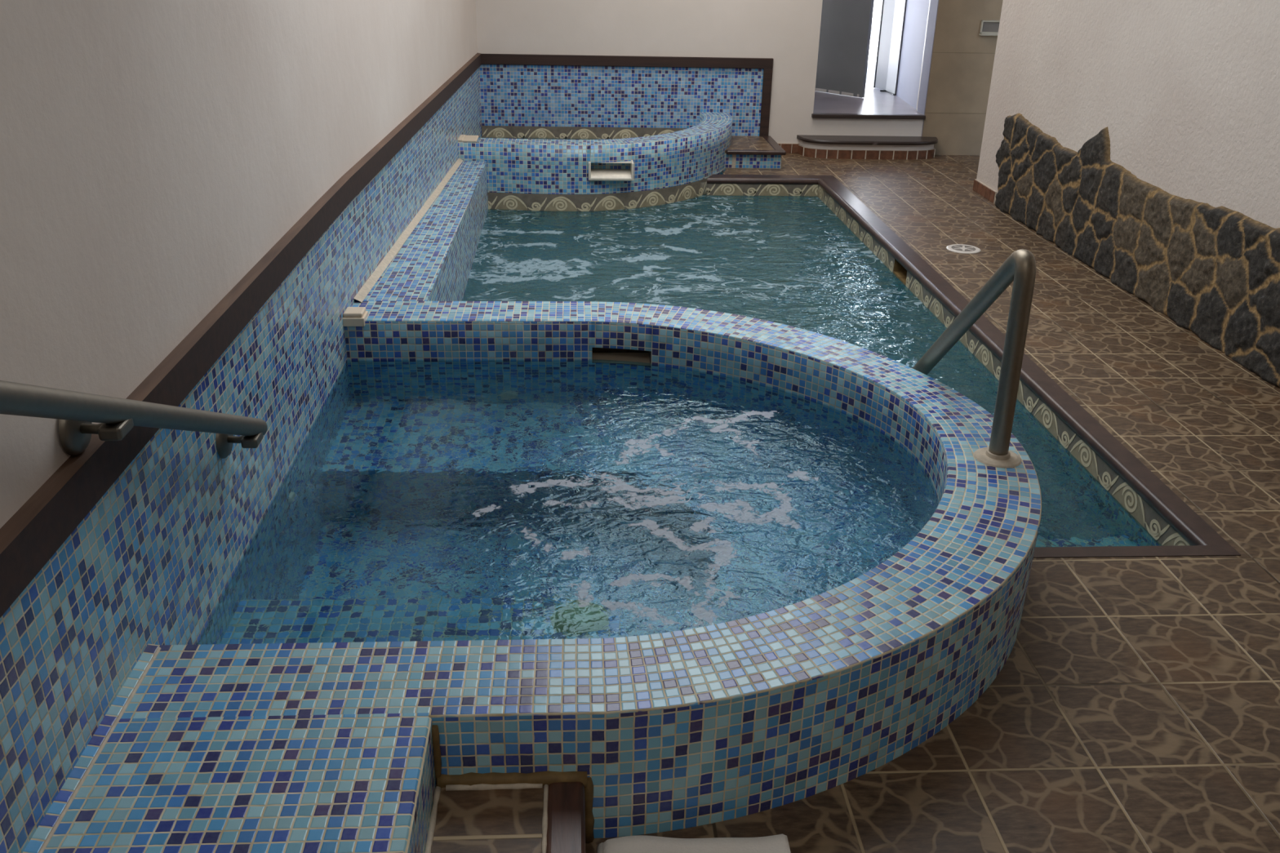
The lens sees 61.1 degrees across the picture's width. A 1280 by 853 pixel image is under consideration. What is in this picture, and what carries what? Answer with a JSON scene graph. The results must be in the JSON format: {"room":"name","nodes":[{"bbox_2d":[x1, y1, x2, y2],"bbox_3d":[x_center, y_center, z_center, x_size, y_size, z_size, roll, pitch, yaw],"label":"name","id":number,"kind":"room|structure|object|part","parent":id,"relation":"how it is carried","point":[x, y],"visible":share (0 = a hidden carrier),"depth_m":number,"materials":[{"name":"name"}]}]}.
{"room":"indoor swimming pool","nodes":[
{"label":"indoor swimming pool","id":0,"kind":"room"},
{"bbox_2d":[0,0,477,528],"bbox_3d":[-1.147,-0.827,3.690,0.340,4.000,10.720,0,24,-3],"label":"wall","id":1,"kind":"structure","parent":0,"point":[153,153],"depth_m":2.19,"materials":[{"name":"paint"}]},
{"bbox_2d":[0,380,267,458],"bbox_3d":[-0.894,-0.018,1.672,0.094,0.929,1.749,0,24,-3],"label":"handrail","id":2,"kind":"object","parent":1,"relation":"attached to","point":[75,411],"visible":1,"depth_m":1.80,"materials":[{"name":"metal"}]},
{"bbox_3d":[-0.941,0.001,1.813,0.016,0.096,0.096,0,24,-3],"label":"wall plate","id":3,"kind":"part","parent":2,"relation":"part of","materials":[{"name":"metal"}]},
{"bbox_3d":[-0.986,0.028,2.576,0.016,0.096,0.096,0,24,-3],"label":"wall plate","id":4,"kind":"part","parent":2,"relation":"part of","materials":[{"name":"metal"}]},
{"bbox_2d":[0,53,481,617],"bbox_3d":[-1.027,-0.710,3.641,0.078,0.124,10.521,0,24,-3],"label":"trim","id":5,"kind":"structure","parent":1,"relation":"attached to","point":[28,540],"depth_m":2.24,"materials":[{"name":"brown wood"}]},
{"bbox_2d":[0,68,481,852],"bbox_3d":[-1.053,0.035,3.977,0.048,1.597,10.520,0,24,-3],"label":"wall","id":6,"kind":"structure","parent":0,"point":[152,562],"depth_m":2.31,"materials":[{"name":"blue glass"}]},
{"bbox_2d":[478,64,763,173],"bbox_3d":[-0.164,-2.442,8.685,2.300,0.868,0.001,0,24,-3],"label":"wall","id":7,"kind":"structure","parent":0,"point":[511,95],"depth_m":8.61,"materials":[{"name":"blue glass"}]},
{"bbox_2d":[475,0,1003,155],"bbox_3d":[1.014,-3.012,8.629,5.250,4.000,0.251,0,24,-3],"label":"wall","id":8,"kind":"structure","parent":0,"point":[787,32],"depth_m":8.49,"materials":[{"name":"paint"}]},
{"bbox_2d":[480,53,773,136],"bbox_3d":[-0.107,-2.615,8.600,2.305,0.615,0.030,0,24,-3],"label":"trim","id":9,"kind":"structure","parent":8,"relation":"attached to","point":[766,64],"depth_m":8.49,"materials":[{"name":"brown wood"}]},
{"bbox_2d":[777,142,799,153],"bbox_3d":[1.189,-2.272,8.849,0.280,0.078,0.024,0,24,-3],"label":"baseboard","id":10,"kind":"structure","parent":8,"relation":"attached to","point":[789,148],"depth_m":8.84,"materials":[{"name":"tile"}]},
{"bbox_2d":[811,112,925,119],"bbox_3d":[1.847,-2.513,8.779,0.928,0.031,0.065,0,24,-3],"label":"trim","id":11,"kind":"structure","parent":8,"relation":"on","point":[818,115],"depth_m":8.75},
{"bbox_2d":[978,20,999,35],"bbox_3d":[2.763,-3.129,8.518,0.178,0.112,0.052,0,24,-3],"label":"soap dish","id":12,"kind":"object","parent":8,"relation":"attached to","point":[988,28],"visible":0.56,"depth_m":8.53,"materials":[{"name":"ceramic"}]},
{"bbox_2d":[978,33,998,35],"bbox_3d":[2.762,-3.084,8.537,0.178,0.014,0.050,0,24,-3],"label":"tray","id":13,"kind":"object","parent":12,"relation":"on","point":[981,34],"depth_m":8.51,"materials":[{"name":"ceramic"}]},
{"bbox_2d":[403,153,1279,852],"bbox_3d":[1.217,-0.073,4.082,5.200,0.001,10.550,0,24,-3],"label":"floor","id":14,"kind":"structure","parent":0,"point":[1134,704],"depth_m":2.70,"materials":[{"name":"tile"}]},
{"bbox_2d":[22,644,435,852],"bbox_3d":[-0.640,0.876,1.519,0.583,0.307,1.510,0,24,-3],"label":"tiled bench","id":15,"kind":"object","parent":14,"relation":"on","point":[339,783],"visible":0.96,"depth_m":1.79,"materials":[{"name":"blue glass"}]},
{"bbox_2d":[424,724,594,852],"bbox_3d":[-0.207,0.868,1.588,0.298,0.282,0.994,0,24,-3],"label":"stone step","id":16,"kind":"structure","parent":14,"relation":"on","point":[541,811],"depth_m":1.95,"materials":[{"name":"tile"}]},
{"bbox_2d":[120,301,1041,838],"bbox_3d":[0.013,0.644,3.372,2.106,1.430,2.436,0,24,-3],"label":"hot tub","id":17,"kind":"object","parent":14,"relation":"in","point":[715,723],"depth_m":2.18,"materials":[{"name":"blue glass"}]},
{"bbox_3d":[-1.039,-0.417,3.949,0.070,0.016,0.080,0,24,-3],"label":"lid","id":18,"kind":"part","parent":17,"relation":"part of","materials":[{"name":"beige plastic"}]},
{"bbox_3d":[-1.038,-0.401,3.952,0.080,0.048,0.088,0,24,-3],"label":"vent cap","id":19,"kind":"part","parent":17,"relation":"part of","materials":[{"name":"beige stone"}]},
{"bbox_2d":[195,359,938,644],"bbox_3d":[-0.085,0.159,3.146,1.909,0.001,1.990,0,24,-3],"label":"water","id":20,"kind":"object","parent":17,"relation":"in","point":[423,500],"visible":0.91,"depth_m":3.00,"materials":[{"name":"blue liquid"}]},
{"bbox_2d":[912,248,1035,467],"bbox_3d":[0.957,-0.234,3.425,0.128,0.937,1.195,0,24,-3],"label":"handrail","id":21,"kind":"object","parent":17,"relation":"on","point":[1020,267],"visible":0.84,"depth_m":2.90,"materials":[{"name":"metal"}]},
{"bbox_2d":[457,111,732,211],"bbox_3d":[-0.297,-1.553,8.206,2.072,1.436,1.603,0,24,-3],"label":"plunge pool","id":22,"kind":"object","parent":14,"relation":"on","point":[635,167],"depth_m":7.38,"materials":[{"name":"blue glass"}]},
{"bbox_3d":[-1.164,-1.894,7.318,0.140,0.118,0.200,0,24,-3],"label":"corner cap","id":23,"kind":"part","parent":22,"relation":"part of","materials":[{"name":"beige stone"}]},
{"bbox_2d":[480,137,607,139],"bbox_3d":[-0.403,-2.039,8.106,1.852,0.001,1.372,0,24,-3],"label":"water","id":24,"kind":"object","parent":22,"relation":"in","point":[481,137],"visible":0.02,"depth_m":8.67,"materials":[{"name":"blue liquid"}]},
{"bbox_2d":[596,834,791,852],"bbox_3d":[0.115,0.896,1.817,0.374,0.054,0.554,0,24,-3],"label":"towel","id":25,"kind":"object","parent":14,"relation":"on","point":[779,843],"visible":1,"depth_m":2.02,"materials":[{"name":"fabric"}]},
{"bbox_2d":[724,135,786,168],"bbox_3d":[0.815,-2.151,8.490,0.530,0.138,0.715,0,24,-3],"label":"step","id":26,"kind":"structure","parent":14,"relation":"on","point":[744,151],"depth_m":8.23,"materials":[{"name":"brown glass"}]},
{"bbox_2d":[796,134,937,159],"bbox_3d":[1.855,-2.256,8.765,1.150,0.145,0.282,0,24,-3],"label":"step","id":27,"kind":"structure","parent":14,"relation":"on","point":[842,147],"depth_m":8.68,"materials":[{"name":"tile"}]},
{"bbox_2d":[946,244,980,253],"bbox_3d":[1.846,-1.014,6.190,0.192,0.008,0.192,0,24,-3],"label":"floor drain","id":28,"kind":"object","parent":14,"relation":"on","point":[964,249],"visible":1,"depth_m":6.17,"materials":[{"name":"white plastic"}]},
{"bbox_2d":[953,245,973,250],"bbox_3d":[1.846,-1.016,6.189,0.120,0.002,0.118,0,24,-3],"label":"grille","id":29,"kind":"object","parent":28,"relation":"attached to","point":[955,247],"depth_m":6.19,"materials":[{"name":"white plastic"}]},
{"bbox_2d":[706,173,1240,558],"bbox_3d":[0.223,-0.279,5.821,2.820,1.103,5.608,0,24,-3],"label":"swimming pool","id":30,"kind":"object","parent":14,"relation":"in","point":[1180,531],"visible":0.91,"depth_m":4.22,"materials":[{"name":"brown tile"}]},
{"bbox_2d":[353,158,488,302],"bbox_3d":[-1.060,-0.547,5.962,0.276,1.422,3.430,0,24,-3],"label":"tiled ledge","id":31,"kind":"object","parent":30,"relation":"on","point":[433,259],"visible":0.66,"depth_m":5.20,"materials":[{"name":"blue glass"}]},
{"bbox_2d":[462,193,1161,546],"bbox_3d":[0.247,-0.622,5.551,2.600,0.001,5.420,0,24,-3],"label":"pool water","id":32,"kind":"object","parent":30,"relation":"in","point":[789,260],"visible":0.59,"depth_m":5.96,"materials":[{"name":"teal liquid"}]},
{"bbox_2d":[813,81,921,114],"bbox_3d":[1.854,-2.977,9.770,1.160,0.001,2.180,0,24,-3],"label":"floor","id":33,"kind":"structure","parent":0,"point":[874,100],"depth_m":9.33,"materials":[{"name":"tile"}]},
{"bbox_2d":[814,0,874,97],"bbox_3d":[1.755,-4.026,9.527,0.047,2.102,0.793,-18,31,-36],"label":"door","id":34,"kind":"structure","parent":33,"relation":"on","point":[846,25],"depth_m":9.68,"materials":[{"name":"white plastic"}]},
{"bbox_2d":[896,0,929,108],"bbox_3d":[2.436,-4.038,9.269,0.328,2.600,2.080,0,24,-3],"label":"wall","id":35,"kind":"structure","parent":0,"point":[917,11],"depth_m":9.29,"materials":[{"name":"paint"}]},
{"bbox_2d":[873,0,906,95],"bbox_3d":[2.307,-4.088,9.695,0.090,2.105,0.511,0,24,-3],"label":"door","id":36,"kind":"structure","parent":35,"relation":"in","point":[893,11],"depth_m":9.97,"materials":[{"name":"white glass"}]},
{"bbox_3d":[2.341,-4.042,9.583,0.020,2.095,0.266,-2,24,-7],"label":"frame panel","id":37,"kind":"part","parent":36,"relation":"part of","materials":[{"name":"white plastic"}]},
{"bbox_2d":[976,0,1279,228],"bbox_3d":[3.099,-1.019,2.991,0.900,2.900,9.140,0,24,-3],"label":"wall","id":38,"kind":"structure","parent":0,"point":[1186,93],"depth_m":5.24,"materials":[{"name":"paint"}]},
{"bbox_2d":[973,178,996,203],"bbox_3d":[2.525,-1.627,7.490,0.314,0.078,0.425,0,24,-3],"label":"baseboard","id":39,"kind":"structure","parent":38,"relation":"attached to","point":[979,187],"depth_m":7.45,"materials":[{"name":"tile"}]},
{"bbox_2d":[995,113,1279,387],"bbox_3d":[2.506,-0.889,5.062,0.065,0.756,4.689,0,24,-3],"label":"stone wall cladding","id":40,"kind":"object","parent":38,"relation":"attached to","point":[1215,272],"visible":1,"depth_m":5.22,"materials":[{"name":"stone"}]},
{"label":"outside","id":41,"kind":"structure","parent":0,"visible":0},
{"bbox_2d":[866,35,878,81],"bbox_3d":[2.213,-5.551,15.761,10.000,0.200,11.000,0,24,-3],"label":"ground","id":42,"kind":"structure","parent":41,"point":[873,39],"depth_m":13.12,"materials":[{"name":"white"}]},
{"bbox_2d":[871,0,882,35],"bbox_3d":[2.217,-7.596,15.549,10.000,3.700,0.300,0,24,-3],"label":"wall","id":43,"kind":"structure","parent":42,"relation":"on","point":[877,3],"depth_m":16.15,"materials":[{"name":"white paint"}]}
]}

